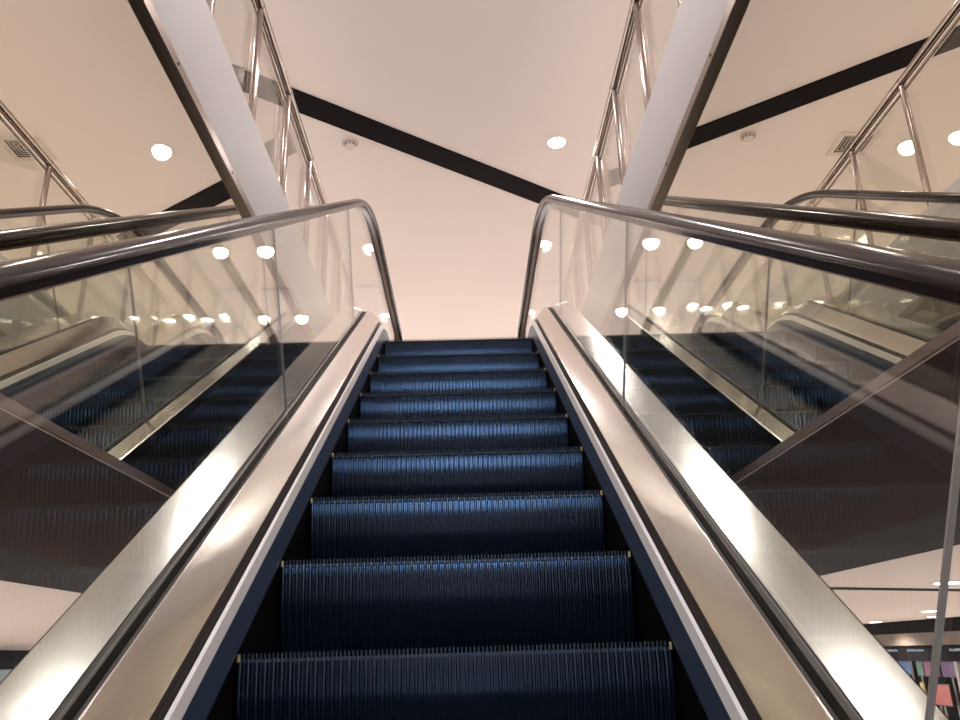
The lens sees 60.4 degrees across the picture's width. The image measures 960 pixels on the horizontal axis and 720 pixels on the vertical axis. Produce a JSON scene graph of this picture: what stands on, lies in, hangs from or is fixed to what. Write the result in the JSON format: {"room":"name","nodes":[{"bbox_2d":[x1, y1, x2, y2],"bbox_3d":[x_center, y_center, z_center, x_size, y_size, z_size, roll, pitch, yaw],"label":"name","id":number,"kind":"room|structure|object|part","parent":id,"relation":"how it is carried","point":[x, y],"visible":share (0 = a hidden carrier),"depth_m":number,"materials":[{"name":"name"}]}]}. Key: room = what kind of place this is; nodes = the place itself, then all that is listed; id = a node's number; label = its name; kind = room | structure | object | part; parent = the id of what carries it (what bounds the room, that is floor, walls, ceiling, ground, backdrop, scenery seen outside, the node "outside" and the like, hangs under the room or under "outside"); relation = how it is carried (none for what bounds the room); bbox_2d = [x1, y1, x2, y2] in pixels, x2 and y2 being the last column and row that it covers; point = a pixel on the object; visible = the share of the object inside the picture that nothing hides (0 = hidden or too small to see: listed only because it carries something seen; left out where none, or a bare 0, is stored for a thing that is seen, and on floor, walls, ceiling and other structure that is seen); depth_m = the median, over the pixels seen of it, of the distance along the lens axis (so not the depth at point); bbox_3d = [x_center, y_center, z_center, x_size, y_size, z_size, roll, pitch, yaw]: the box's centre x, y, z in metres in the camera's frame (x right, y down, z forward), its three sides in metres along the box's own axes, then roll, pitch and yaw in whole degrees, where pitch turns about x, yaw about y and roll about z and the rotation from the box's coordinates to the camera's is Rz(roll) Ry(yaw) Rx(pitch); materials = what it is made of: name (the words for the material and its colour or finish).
{"room":"shopping mall escalator","nodes":[
{"label":"shopping mall escalator","id":0,"kind":"room"},
{"bbox_2d":[0,669,11,681],"bbox_3d":[-13.202,7.600,16.255,0.150,2.580,20.000,-1,-20,-1],"label":"wall","id":1,"kind":"structure","parent":0,"point":[3,673],"depth_m":22.88,"materials":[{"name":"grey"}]},
{"bbox_2d":[0,650,29,669],"bbox_3d":[-13.221,6.146,16.774,0.200,0.508,20.000,-1,-20,-1],"label":"wall","id":2,"kind":"structure","parent":0,"point":[9,659],"depth_m":23.16,"materials":[{"name":"black"}]},
{"bbox_2d":[0,580,81,649],"bbox_3d":[-8.015,3.228,9.909,10.278,0.066,35.000,-1,-20,-1],"label":"ceiling","id":3,"kind":"structure","parent":0,"point":[27,612],"depth_m":7.56,"materials":[{"name":"beige paint"}]},
{"bbox_2d":[214,0,677,340],"bbox_3d":[-0.173,-3.875,2.446,16.400,0.150,26.000,-1,-20,-1],"label":"ceiling","id":4,"kind":"structure","parent":0,"point":[488,82],"depth_m":7.19,"materials":[{"name":"beige paint"}]},
{"bbox_2d":[342,138,358,149],"bbox_3d":[-1.175,-1.950,7.460,0.149,0.045,0.149,-1,-20,-1],"label":"smoke detector","id":5,"kind":"object","parent":4,"relation":"attached to","point":[348,143],"visible":1,"depth_m":7.43,"materials":[{"name":"beige plastic"}]},
{"bbox_2d":[231,63,610,226],"bbox_3d":[0.992,-1.596,8.685,11.600,0.013,0.264,13,-24,-35],"label":"ceiling strip","id":6,"kind":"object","parent":4,"relation":"attached to","point":[309,105],"depth_m":7.45,"materials":[{"name":"black"}]},
{"bbox_2d":[546,136,566,148],"bbox_3d":[0.703,-1.994,7.550,0.196,0.010,0.196,-1,-20,-1],"label":"recessed light","id":7,"kind":"object","parent":4,"relation":"in","point":[554,142],"visible":1,"depth_m":7.54,"materials":[{"name":"beige"}]},
{"bbox_2d":[820,545,959,623],"bbox_3d":[7.700,2.858,10.214,10.278,0.066,35.000,-1,-20,-1],"label":"ceiling","id":8,"kind":"structure","parent":0,"point":[922,569],"depth_m":7.89,"materials":[{"name":"beige paint"}]},
{"bbox_2d":[830,587,959,591],"bbox_3d":[6.002,2.561,9.128,7.368,0.008,0.200,9,-22,-27],"label":"ceiling slot","id":9,"kind":"object","parent":8,"relation":"attached to","point":[832,588],"visible":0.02,"depth_m":8.03,"materials":[{"name":"black"}]},
{"bbox_2d":[929,581,959,584],"bbox_3d":[4.221,2.001,7.403,0.333,0.010,0.333,-1,-20,-1],"label":"recessed light","id":10,"kind":"object","parent":8,"relation":"in","point":[950,582],"visible":0.72,"depth_m":7.38,"materials":[{"name":"beige"}]},
{"bbox_3d":[-0.048,5.619,7.549,26.000,0.300,42.000,-1,-20,-1],"label":"floor","id":11,"kind":"structure","parent":0,"visible":0},
{"bbox_2d":[0,195,959,719],"bbox_3d":[-0.047,0.615,1.399,1.480,6.227,12.850,-1,-20,-1],"label":"escalator","id":12,"kind":"object","parent":11,"relation":"on","point":[519,528],"visible":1,"depth_m":2.22,"materials":[{"name":"blue"}]},
{"bbox_3d":[-0.670,0.239,1.564,0.088,5.374,12.364,-1,-20,-1],"label":"handrail","id":13,"kind":"part","parent":12,"relation":"part of","materials":[{"name":"black rubber"}]},
{"bbox_3d":[-0.543,0.838,1.288,0.001,4.920,11.800,-1,-20,-1],"label":"skirt panel","id":14,"kind":"part","parent":12,"relation":"part of","materials":[{"name":"silver metal"}]},
{"bbox_3d":[-0.776,-0.246,6.381,0.010,1.118,3.513,-1,-20,-1],"label":"glass panel","id":15,"kind":"part","parent":12,"relation":"part of","materials":[{"name":"clear glass"}]},
{"bbox_3d":[0.447,-0.275,6.405,0.010,1.118,3.513,-1,-20,-1],"label":"glass panel","id":16,"kind":"part","parent":12,"relation":"part of","materials":[{"name":"clear glass"}]},
{"bbox_3d":[0.494,-0.349,3.885,0.010,1.622,2.016,-1,-20,-1],"label":"glass panel","id":17,"kind":"part","parent":12,"relation":"part of","materials":[{"name":"clear glass"}]},
{"bbox_3d":[0.463,0.814,1.307,0.001,4.920,11.800,-1,-20,-1],"label":"skirt panel","id":18,"kind":"part","parent":12,"relation":"part of","materials":[{"name":"silver metal"}]},
{"bbox_3d":[0.551,0.210,1.588,0.088,5.374,12.364,-1,-20,-1],"label":"handrail","id":19,"kind":"part","parent":12,"relation":"part of","materials":[{"name":"black rubber"}]},
{"bbox_2d":[897,661,911,674],"bbox_3d":[11.191,8.925,21.359,0.072,2.120,0.840,-1,-20,-1],"label":"display board","id":20,"kind":"object","parent":11,"relation":"on","point":[905,664],"visible":0.24,"depth_m":21.51,"materials":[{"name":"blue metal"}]},
{"bbox_2d":[864,617,959,719],"bbox_3d":[11.259,7.458,18.698,1.050,3.088,16.000,-1,-20,-1],"label":"shop","id":21,"kind":"object","parent":11,"relation":"on","point":[911,641],"visible":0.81,"depth_m":20.33,"materials":[{"name":"black"}]},
{"bbox_3d":[11.747,7.893,18.548,0.100,2.140,16.000,-1,-20,-1],"label":"panel","id":22,"kind":"part","parent":21,"relation":"part of","materials":[{"name":"multicoloured"}]},
{"bbox_2d":[915,661,925,681],"bbox_3d":[11.199,8.664,20.629,0.072,2.120,0.490,-1,-20,-1],"label":"display board","id":23,"kind":"object","parent":11,"relation":"on","point":[919,664],"visible":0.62,"depth_m":20.83,"materials":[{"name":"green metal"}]},
{"bbox_2d":[920,682,927,693],"bbox_3d":[11.057,8.851,20.428,0.072,1.640,0.640,-1,-20,-1],"label":"display board","id":24,"kind":"object","parent":11,"relation":"on","point":[923,685],"visible":0.15,"depth_m":20.41,"materials":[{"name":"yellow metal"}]},
{"bbox_2d":[923,661,943,711],"bbox_3d":[11.205,8.454,20.041,0.072,2.120,0.740,-1,-20,-1],"label":"display board","id":25,"kind":"object","parent":11,"relation":"on","point":[926,664],"visible":0.46,"depth_m":20.48,"materials":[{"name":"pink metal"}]},
{"bbox_2d":[928,683,954,717],"bbox_3d":[11.067,8.541,19.530,0.072,1.620,0.940,-1,-20,-1],"label":"display board","id":26,"kind":"object","parent":11,"relation":"on","point":[944,697],"visible":0.73,"depth_m":19.55,"materials":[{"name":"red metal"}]},
{"bbox_2d":[940,661,959,715],"bbox_3d":[11.213,8.193,19.311,0.072,2.120,0.690,-1,-20,-1],"label":"display board","id":27,"kind":"object","parent":11,"relation":"on","point":[947,667],"visible":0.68,"depth_m":19.53,"materials":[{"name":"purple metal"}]},
{"bbox_3d":[-4.040,-0.062,3.483,6.131,1.570,20.600,-1,-20,-1],"label":"floor","id":28,"kind":"structure","parent":0,"visible":0},
{"bbox_2d":[0,546,102,592],"bbox_3d":[-2.418,0.673,3.237,0.769,0.068,20.600,-1,-20,-1],"label":"trim","id":29,"kind":"structure","parent":28,"relation":"attached to","point":[16,566],"depth_m":4.49,"materials":[{"name":"black"}]},
{"bbox_2d":[0,409,169,569],"bbox_3d":[-1.491,0.652,3.255,1.084,0.068,20.600,-1,-20,-1],"label":"panel","id":30,"kind":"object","parent":28,"relation":"attached to","point":[58,501],"depth_m":2.59,"materials":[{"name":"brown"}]},
{"bbox_2d":[0,0,314,496],"bbox_3d":[-0.955,0.062,3.472,0.028,1.326,20.600,-1,-20,-1],"label":"mirror panel","id":31,"kind":"object","parent":28,"relation":"attached to","point":[143,370],"visible":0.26,"depth_m":2.20,"materials":[{"name":"beige"}]},
{"bbox_3d":[-0.945,0.674,3.254,0.011,0.026,20.600,-1,-20,-1],"label":"frame","id":32,"kind":"part","parent":31,"relation":"part of","materials":[{"name":"brown"}]},
{"bbox_3d":[-0.975,-0.541,3.688,0.025,0.045,20.600,-1,-20,-1],"label":"frame","id":33,"kind":"part","parent":31,"relation":"part of","materials":[{"name":"brown metal"}]},
{"bbox_2d":[150,0,333,337],"bbox_3d":[-1.015,-0.766,3.768,0.061,0.435,20.600,-1,-20,-1],"label":"beam","id":34,"kind":"structure","parent":28,"relation":"attached to","point":[190,27],"depth_m":3.33,"materials":[{"name":"grey paint"}]},
{"bbox_2d":[206,0,360,314],"bbox_3d":[-1.135,-0.760,5.692,0.061,1.063,14.690,-1,-20,-1],"label":"guard railing","id":35,"kind":"object","parent":28,"relation":"on","point":[263,29],"visible":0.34,"depth_m":4.87,"materials":[{"name":"silver metal"}]},
{"bbox_3d":[-1.109,-1.550,3.410,0.040,1.015,0.040,-1,-20,-1],"label":"post","id":36,"kind":"part","parent":35,"relation":"part of","materials":[{"name":"silver metal"}]},
{"bbox_3d":[-1.117,-1.318,4.059,0.040,1.015,0.040,-1,-20,-1],"label":"post","id":37,"kind":"part","parent":35,"relation":"part of","materials":[{"name":"silver metal"}]},
{"bbox_3d":[-1.124,-1.085,4.709,0.040,1.015,0.040,-1,-20,-1],"label":"post","id":38,"kind":"part","parent":35,"relation":"part of","materials":[{"name":"silver metal"}]},
{"bbox_3d":[-1.161,-1.189,5.845,0.024,0.024,14.690,-1,-20,-1],"label":"glass cap rail","id":39,"kind":"part","parent":35,"relation":"part of","materials":[{"name":"silver metal"}]},
{"bbox_3d":[-1.131,-0.853,5.359,0.040,1.015,0.040,-1,-20,-1],"label":"post","id":40,"kind":"part","parent":35,"relation":"part of","materials":[{"name":"silver metal"}]},
{"bbox_3d":[-1.149,-1.234,5.861,0.055,0.055,14.690,-1,-20,-1],"label":"rail","id":41,"kind":"part","parent":35,"relation":"part of","materials":[{"name":"silver metal"}]},
{"bbox_3d":[-1.138,-0.621,6.008,0.040,1.015,0.040,-1,-20,-1],"label":"post","id":42,"kind":"part","parent":35,"relation":"part of","materials":[{"name":"silver metal"}]},
{"bbox_3d":[-1.145,-0.389,6.658,0.040,1.015,0.040,-1,-20,-1],"label":"post","id":43,"kind":"part","parent":35,"relation":"part of","materials":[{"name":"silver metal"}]},
{"bbox_3d":[-1.152,-0.156,7.308,0.040,1.015,0.040,-1,-20,-1],"label":"post","id":44,"kind":"part","parent":35,"relation":"part of","materials":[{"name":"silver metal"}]},
{"bbox_2d":[354,285,361,308],"bbox_3d":[-1.382,0.186,10.114,0.340,2.270,0.340,-1,-20,-1],"label":"square column","id":45,"kind":"structure","parent":28,"relation":"on","point":[357,287],"depth_m":10.31,"materials":[{"name":"beige paint"}]},
{"bbox_3d":[3.826,-0.247,3.635,6.131,1.570,20.600,-1,-20,-1],"label":"floor","id":46,"kind":"structure","parent":0,"visible":0},
{"bbox_2d":[563,0,680,312],"bbox_3d":[0.808,-0.806,5.729,0.061,1.063,14.690,-1,-20,-1],"label":"guard railing","id":47,"kind":"object","parent":46,"relation":"on","point":[634,21],"visible":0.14,"depth_m":5.05,"materials":[{"name":"silver metal"}]},
{"bbox_3d":[0.791,-0.202,7.345,0.040,1.015,0.040,-1,-20,-1],"label":"post","id":48,"kind":"part","parent":47,"relation":"part of","materials":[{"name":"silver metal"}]},
{"bbox_3d":[0.798,-0.434,6.696,0.040,1.015,0.040,-1,-20,-1],"label":"post","id":49,"kind":"part","parent":47,"relation":"part of","materials":[{"name":"silver metal"}]},
{"bbox_3d":[0.805,-0.667,6.046,0.040,1.015,0.040,-1,-20,-1],"label":"post","id":50,"kind":"part","parent":47,"relation":"part of","materials":[{"name":"silver metal"}]},
{"bbox_3d":[0.794,-1.279,5.899,0.055,0.055,14.690,-1,-20,-1],"label":"rail","id":51,"kind":"part","parent":47,"relation":"part of","materials":[{"name":"silver metal"}]},
{"bbox_3d":[0.812,-0.899,5.396,0.040,1.015,0.040,-1,-20,-1],"label":"post","id":52,"kind":"part","parent":47,"relation":"part of","materials":[{"name":"silver metal"}]},
{"bbox_3d":[0.808,-1.235,5.883,0.024,0.024,14.690,-1,-20,-1],"label":"glass cap rail","id":53,"kind":"part","parent":47,"relation":"part of","materials":[{"name":"silver metal"}]},
{"bbox_3d":[0.820,-1.131,4.747,0.040,1.015,0.040,-1,-20,-1],"label":"post","id":54,"kind":"part","parent":47,"relation":"part of","materials":[{"name":"silver metal"}]},
{"bbox_3d":[0.827,-1.363,4.097,0.040,1.015,0.040,-1,-20,-1],"label":"post","id":55,"kind":"part","parent":47,"relation":"part of","materials":[{"name":"silver metal"}]},
{"bbox_2d":[581,0,728,331],"bbox_3d":[0.763,-0.808,3.802,0.061,0.435,20.600,-1,-20,-1],"label":"trim","id":56,"kind":"structure","parent":46,"relation":"attached to","point":[696,24],"depth_m":3.40,"materials":[{"name":"grey paint"}]},
{"bbox_2d":[598,0,959,482],"bbox_3d":[0.753,0.021,3.505,0.028,1.326,20.600,-1,-20,-1],"label":"mirror panel","id":57,"kind":"object","parent":46,"relation":"attached to","point":[835,119],"visible":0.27,"depth_m":2.04,"materials":[{"name":"beige"}]},
{"bbox_3d":[0.736,-0.582,3.721,0.025,0.045,20.600,-1,-20,-1],"label":"frame","id":58,"kind":"part","parent":57,"relation":"part of","materials":[{"name":"brown metal"}]},
{"bbox_3d":[0.780,0.633,3.287,0.011,0.026,20.600,-1,-20,-1],"label":"frame","id":59,"kind":"part","parent":57,"relation":"part of","materials":[{"name":"brown"}]},
{"bbox_2d":[736,339,959,553],"bbox_3d":[1.324,0.585,3.310,1.084,0.068,20.600,-1,-20,-1],"label":"panel","id":60,"kind":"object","parent":46,"relation":"attached to","point":[885,462],"depth_m":2.45,"materials":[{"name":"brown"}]},
{"bbox_2d":[800,506,959,575],"bbox_3d":[2.251,0.564,3.328,0.769,0.068,20.600,-1,-20,-1],"label":"trim","id":61,"kind":"structure","parent":46,"relation":"attached to","point":[927,533],"depth_m":4.47,"materials":[{"name":"black"}]}
]}

